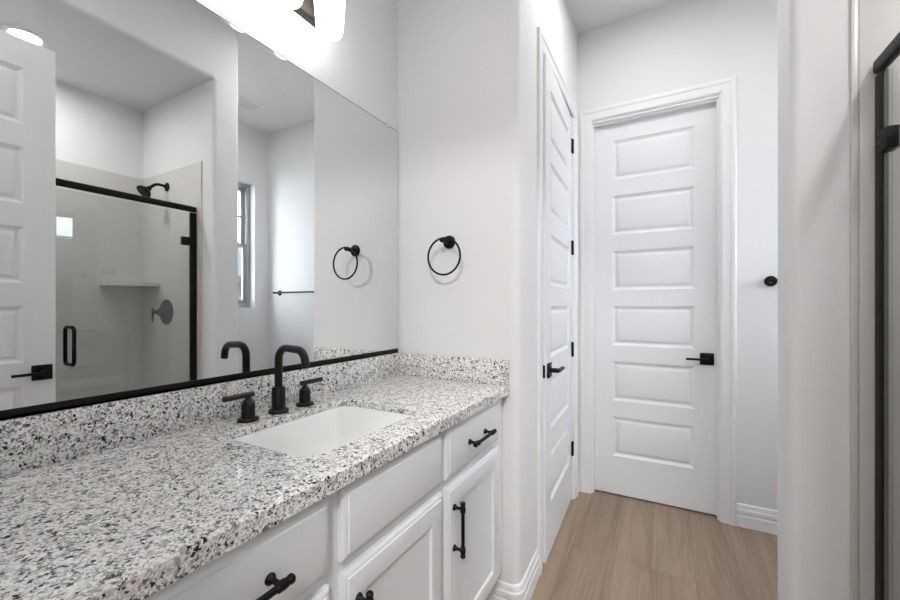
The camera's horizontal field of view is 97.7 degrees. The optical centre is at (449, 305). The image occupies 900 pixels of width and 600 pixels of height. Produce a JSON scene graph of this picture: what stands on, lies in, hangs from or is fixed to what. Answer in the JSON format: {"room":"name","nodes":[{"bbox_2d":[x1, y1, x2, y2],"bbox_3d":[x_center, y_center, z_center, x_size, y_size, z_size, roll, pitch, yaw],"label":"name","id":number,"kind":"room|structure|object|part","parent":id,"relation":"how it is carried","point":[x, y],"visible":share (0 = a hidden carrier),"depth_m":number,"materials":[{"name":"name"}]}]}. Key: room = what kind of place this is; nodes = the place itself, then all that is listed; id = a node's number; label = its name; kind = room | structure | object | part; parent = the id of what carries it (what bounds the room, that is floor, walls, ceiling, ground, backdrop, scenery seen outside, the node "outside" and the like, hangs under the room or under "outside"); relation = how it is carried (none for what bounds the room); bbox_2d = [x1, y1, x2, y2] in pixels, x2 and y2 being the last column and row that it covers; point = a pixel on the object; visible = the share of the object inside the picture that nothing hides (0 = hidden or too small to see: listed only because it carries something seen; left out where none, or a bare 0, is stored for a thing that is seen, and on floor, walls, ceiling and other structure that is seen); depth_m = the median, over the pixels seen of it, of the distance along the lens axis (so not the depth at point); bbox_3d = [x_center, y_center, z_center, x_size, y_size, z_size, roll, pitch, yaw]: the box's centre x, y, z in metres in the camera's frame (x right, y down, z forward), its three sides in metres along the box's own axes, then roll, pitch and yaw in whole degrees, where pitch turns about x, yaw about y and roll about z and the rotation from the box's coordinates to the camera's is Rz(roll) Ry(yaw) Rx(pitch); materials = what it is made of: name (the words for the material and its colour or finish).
{"room":"bathroom","nodes":[
{"label":"bathroom","id":0,"kind":"room"},
{"bbox_2d":[195,0,397,347],"bbox_3d":[-0.284,-0.295,1.875,0.120,3.050,2.950,0,0,29],"label":"wall","id":1,"kind":"structure","parent":0,"point":[361,66],"depth_m":1.55,"materials":[{"name":"white paint"}]},
{"bbox_2d":[0,0,397,420],"bbox_3d":[-0.591,-0.299,1.184,0.010,1.024,1.439,0,0,29],"label":"wall mirror","id":2,"kind":"object","parent":1,"relation":"attached to","point":[183,203],"visible":1,"depth_m":0.98,"materials":[{"name":"white mirror"}]},
{"bbox_2d":[0,353,398,476],"bbox_3d":[-0.588,0.265,1.179,0.020,0.102,1.432,0,0,29],"label":"backsplash","id":3,"kind":"structure","parent":1,"relation":"attached to","point":[39,440],"depth_m":0.93,"materials":[{"name":"stone"}]},
{"bbox_2d":[275,0,344,40],"bbox_3d":[-0.507,-1.011,1.176,0.164,0.224,0.450,0,0,29],"label":"vanity light","id":4,"kind":"object","parent":1,"relation":"attached to","point":[327,16],"visible":1,"depth_m":1.28,"materials":[{"name":"white glass"}]},
{"bbox_3d":[-0.479,-0.982,1.161,0.101,0.166,0.101,0,0,29],"label":"lamp shade","id":5,"kind":"part","parent":4,"relation":"part of","materials":[{"name":"white glass"}]},
{"bbox_3d":[-0.564,-1.056,1.207,0.034,0.135,0.450,0,0,29],"label":"plate","id":6,"kind":"part","parent":4,"relation":"part of","materials":[{"name":"grey metal"}]},
{"bbox_3d":[-0.400,-0.982,1.305,0.101,0.166,0.101,0,0,29],"label":"lamp shade","id":7,"kind":"part","parent":4,"relation":"part of","materials":[{"name":"white glass"}]},
{"bbox_2d":[398,0,540,583],"bbox_3d":[0.100,-0.295,1.844,0.583,3.050,0.357,0,0,29],"label":"wall","id":8,"kind":"structure","parent":0,"point":[467,69],"depth_m":1.66,"materials":[{"name":"white paint"}]},
{"bbox_2d":[427,235,460,275],"bbox_3d":[-0.013,-0.215,1.661,0.161,0.177,0.073,0,0,29],"label":"towel ring","id":9,"kind":"object","parent":8,"relation":"attached to","point":[449,241],"visible":1,"depth_m":1.65,"materials":[{"name":"black metal"}]},
{"bbox_2d":[486,549,539,599],"bbox_3d":[0.273,1.167,1.696,0.168,0.126,0.295,0,0,29],"label":"baseboard","id":10,"kind":"structure","parent":8,"relation":"attached to","point":[502,590],"depth_m":1.58,"materials":[{"name":"white paint"}]},
{"bbox_2d":[541,0,577,108],"bbox_3d":[0.592,-0.295,2.274,0.115,3.050,0.870,0,0,29],"label":"wall","id":11,"kind":"structure","parent":0,"point":[558,28],"depth_m":2.27,"materials":[{"name":"white paint"}]},
{"bbox_2d":[537,26,577,575],"bbox_3d":[0.566,-0.022,2.207,0.133,2.503,0.884,0,0,29],"label":"door frame","id":12,"kind":"structure","parent":11,"relation":"attached to","point":[543,47],"depth_m":1.80,"materials":[{"name":"white paint"}]},
{"bbox_2d":[543,54,573,562],"bbox_3d":[0.624,0.012,2.176,0.093,2.415,0.732,0,0,27],"label":"door","id":13,"kind":"structure","parent":11,"relation":"in","point":[558,143],"depth_m":2.10,"materials":[{"name":"white paint"}]},
{"bbox_3d":[0.523,0.312,1.936,0.058,0.070,0.143,0,0,27],"label":"lever handle","id":14,"kind":"part","parent":13,"relation":"part of","materials":[{"name":"black metal"}]},
{"bbox_2d":[567,0,679,32],"bbox_3d":[0.185,-1.860,-0.285,4.000,0.080,6.280,0,0,29],"label":"ceiling","id":15,"kind":"structure","parent":0,"point":[586,14],"depth_m":2.41,"materials":[{"name":"white paint"}]},
{"bbox_2d":[531,489,777,599],"bbox_3d":[0.185,1.260,-0.285,4.000,0.060,6.280,0,0,29],"label":"floor","id":16,"kind":"structure","parent":0,"point":[607,545],"depth_m":1.94,"materials":[{"name":"brown wood"}]},
{"bbox_2d":[144,399,501,599],"bbox_3d":[-0.339,0.792,1.055,0.572,0.876,1.441,0,0,29],"label":"vanity cabinet","id":17,"kind":"object","parent":16,"relation":"on","point":[426,523],"visible":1,"depth_m":0.94,"materials":[{"name":"white paint"}]},
{"bbox_3d":[-0.329,0.438,0.579,0.019,0.148,0.401,0,0,29],"label":"drawer","id":18,"kind":"part","parent":17,"relation":"part of","materials":[{"name":"white paint"}]},
{"bbox_2d":[0,352,508,599],"bbox_3d":[-0.353,0.284,1.060,0.546,0.140,1.452,0,0,29],"label":"countertop","id":19,"kind":"structure","parent":17,"relation":"on","point":[126,499],"depth_m":0.74,"materials":[{"name":"white stone"}]},
{"bbox_2d":[222,344,322,422],"bbox_3d":[-0.467,0.214,1.146,0.155,0.203,0.334,0,0,29],"label":"faucet","id":20,"kind":"object","parent":19,"relation":"on","point":[278,391],"visible":1,"depth_m":1.15,"materials":[{"name":"black metal"}]},
{"bbox_3d":[-0.570,0.244,1.061,0.015,0.015,0.086,0,0,29],"label":"lever","id":21,"kind":"part","parent":20,"relation":"part of","materials":[{"name":"black metal"}]},
{"bbox_3d":[-0.557,0.281,1.085,0.055,0.070,0.055,0,0,29],"label":"handle","id":22,"kind":"part","parent":20,"relation":"part of","materials":[{"name":"black metal"}]},
{"bbox_3d":[-0.510,0.277,1.169,0.057,0.077,0.057,0,0,29],"label":"spout","id":23,"kind":"part","parent":20,"relation":"part of","materials":[{"name":"black metal"}]},
{"bbox_3d":[-0.459,0.179,1.141,0.138,0.133,0.022,0,0,29],"label":"spout","id":24,"kind":"part","parent":20,"relation":"part of","materials":[{"name":"black metal"}]},
{"bbox_3d":[-0.463,0.281,1.254,0.055,0.070,0.055,0,0,29],"label":"handle","id":25,"kind":"part","parent":20,"relation":"part of","materials":[{"name":"black metal"}]},
{"bbox_3d":[-0.450,0.244,1.278,0.015,0.015,0.086,0,0,29],"label":"lever","id":26,"kind":"part","parent":20,"relation":"part of","materials":[{"name":"black metal"}]},
{"bbox_2d":[233,406,410,455],"bbox_3d":[-0.325,0.422,1.075,0.366,0.168,0.484,0,0,29],"label":"undermount sink","id":27,"kind":"object","parent":19,"relation":"in","point":[328,430],"visible":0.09,"depth_m":1.24,"materials":[{"name":"white ceramic"}]},
{"bbox_3d":[-0.302,0.438,0.569,0.039,0.019,0.166,0,0,29],"label":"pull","id":28,"kind":"part","parent":17,"relation":"part of","materials":[{"name":"black metal"}]},
{"bbox_3d":[-0.329,0.655,0.579,0.019,0.239,0.401,0,0,29],"label":"drawer","id":29,"kind":"part","parent":17,"relation":"part of","materials":[{"name":"white paint"}]},
{"bbox_3d":[-0.173,0.663,0.803,0.039,0.166,0.019,0,0,29],"label":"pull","id":30,"kind":"part","parent":17,"relation":"part of","materials":[{"name":"black metal"}]},
{"bbox_3d":[-0.121,0.792,0.956,0.019,0.512,0.396,0,0,29],"label":"door","id":31,"kind":"part","parent":17,"relation":"part of","materials":[{"name":"white paint"}]},
{"bbox_3d":[-0.148,0.709,0.950,0.020,0.711,1.441,0,0,29],"label":"frame","id":32,"kind":"part","parent":17,"relation":"part of","materials":[{"name":"white paint"}]},
{"bbox_3d":[0.029,0.663,1.168,0.039,0.166,0.019,0,0,29],"label":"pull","id":33,"kind":"part","parent":17,"relation":"part of","materials":[{"name":"black metal"}]},
{"bbox_3d":[0.085,0.438,1.331,0.019,0.148,0.411,0,0,29],"label":"drawer","id":34,"kind":"part","parent":17,"relation":"part of","materials":[{"name":"white paint"}]},
{"bbox_3d":[0.085,0.792,1.331,0.019,0.512,0.411,0,0,29],"label":"door","id":35,"kind":"part","parent":17,"relation":"part of","materials":[{"name":"white paint"}]},
{"bbox_3d":[0.109,0.438,1.314,0.039,0.019,0.166,0,0,29],"label":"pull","id":36,"kind":"part","parent":17,"relation":"part of","materials":[{"name":"black metal"}]},
{"bbox_3d":[1.052,1.180,0.259,0.793,0.100,1.406,0,0,29],"label":"shower pan","id":37,"kind":"object","parent":16,"relation":"on","visible":0},
{"bbox_2d":[873,32,899,599],"bbox_3d":[0.776,0.247,0.414,0.025,1.766,1.384,0,0,29],"label":"shower enclosure","id":38,"kind":"object","parent":37,"relation":"on","point":[891,52],"visible":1,"depth_m":0.99,"materials":[{"name":"black metal"}]},
{"bbox_3d":[1.101,0.267,1.003,0.013,1.725,0.040,0,0,29],"label":"wall post","id":39,"kind":"part","parent":38,"relation":"part of","materials":[{"name":"black metal"}]},
{"bbox_3d":[0.777,-0.618,0.416,0.025,0.037,1.380,0,0,29],"label":"header rail","id":40,"kind":"part","parent":38,"relation":"part of","materials":[{"name":"black metal"}]},
{"bbox_2d":[877,124,899,153],"bbox_3d":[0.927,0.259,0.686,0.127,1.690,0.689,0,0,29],"label":"door hinge","id":41,"kind":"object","parent":38,"relation":"attached to","point":[888,139],"depth_m":0.95,"materials":[{"name":"black metal"}]},
{"bbox_2d":[578,0,777,510],"bbox_3d":[1.531,-0.295,2.344,2.606,3.050,0.160,0,0,29],"label":"wall","id":42,"kind":"structure","parent":0,"point":[680,44],"depth_m":2.19,"materials":[{"name":"white paint"}]},
{"bbox_2d":[595,103,716,514],"bbox_3d":[1.253,0.014,2.445,0.680,2.411,0.093,0,0,29],"label":"door","id":43,"kind":"structure","parent":42,"relation":"in","point":[656,176],"depth_m":2.44,"materials":[{"name":"white paint"}]},
{"bbox_3d":[1.467,0.312,2.308,0.143,0.070,0.058,0,0,29],"label":"lever handle","id":44,"kind":"part","parent":43,"relation":"part of","materials":[{"name":"black metal"}]},
{"bbox_2d":[579,76,736,525],"bbox_3d":[1.260,-0.028,2.457,0.850,2.515,0.133,0,0,29],"label":"door frame","id":45,"kind":"structure","parent":42,"relation":"attached to","point":[726,101],"depth_m":2.26,"materials":[{"name":"white paint"}]},
{"bbox_2d":[737,503,777,534],"bbox_3d":[1.857,1.167,1.445,1.168,0.126,1.100,0,0,29],"label":"baseboard","id":46,"kind":"structure","parent":42,"relation":"attached to","point":[756,518],"depth_m":2.15,"materials":[{"name":"white paint"}]},
{"bbox_2d":[764,276,777,285],"bbox_3d":[2.087,-0.135,1.900,0.889,0.057,0.080,0,0,29],"label":"towel bar","id":47,"kind":"object","parent":42,"relation":"attached to","point":[770,280],"visible":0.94,"depth_m":2.12,"materials":[{"name":"black metal"}]},
{"bbox_2d":[778,0,849,599],"bbox_3d":[1.193,-0.295,0.280,1.205,3.050,1.582,0,0,29],"label":"wall","id":48,"kind":"structure","parent":0,"point":[814,35],"depth_m":1.09,"materials":[{"name":"white paint"}]},
{"bbox_2d":[850,0,899,599],"bbox_3d":[1.066,0.101,0.251,0.765,2.058,1.410,0,0,29],"label":"shower surround","id":49,"kind":"object","parent":48,"relation":"attached to","point":[874,24],"visible":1,"depth_m":1.03,"materials":[{"name":"grey"}]},
{"bbox_3d":[1.076,0.101,1.046,0.014,2.058,0.008,0,0,29],"label":"edge trim","id":50,"kind":"part","parent":49,"relation":"part of","materials":[{"name":"grey"}]}
]}

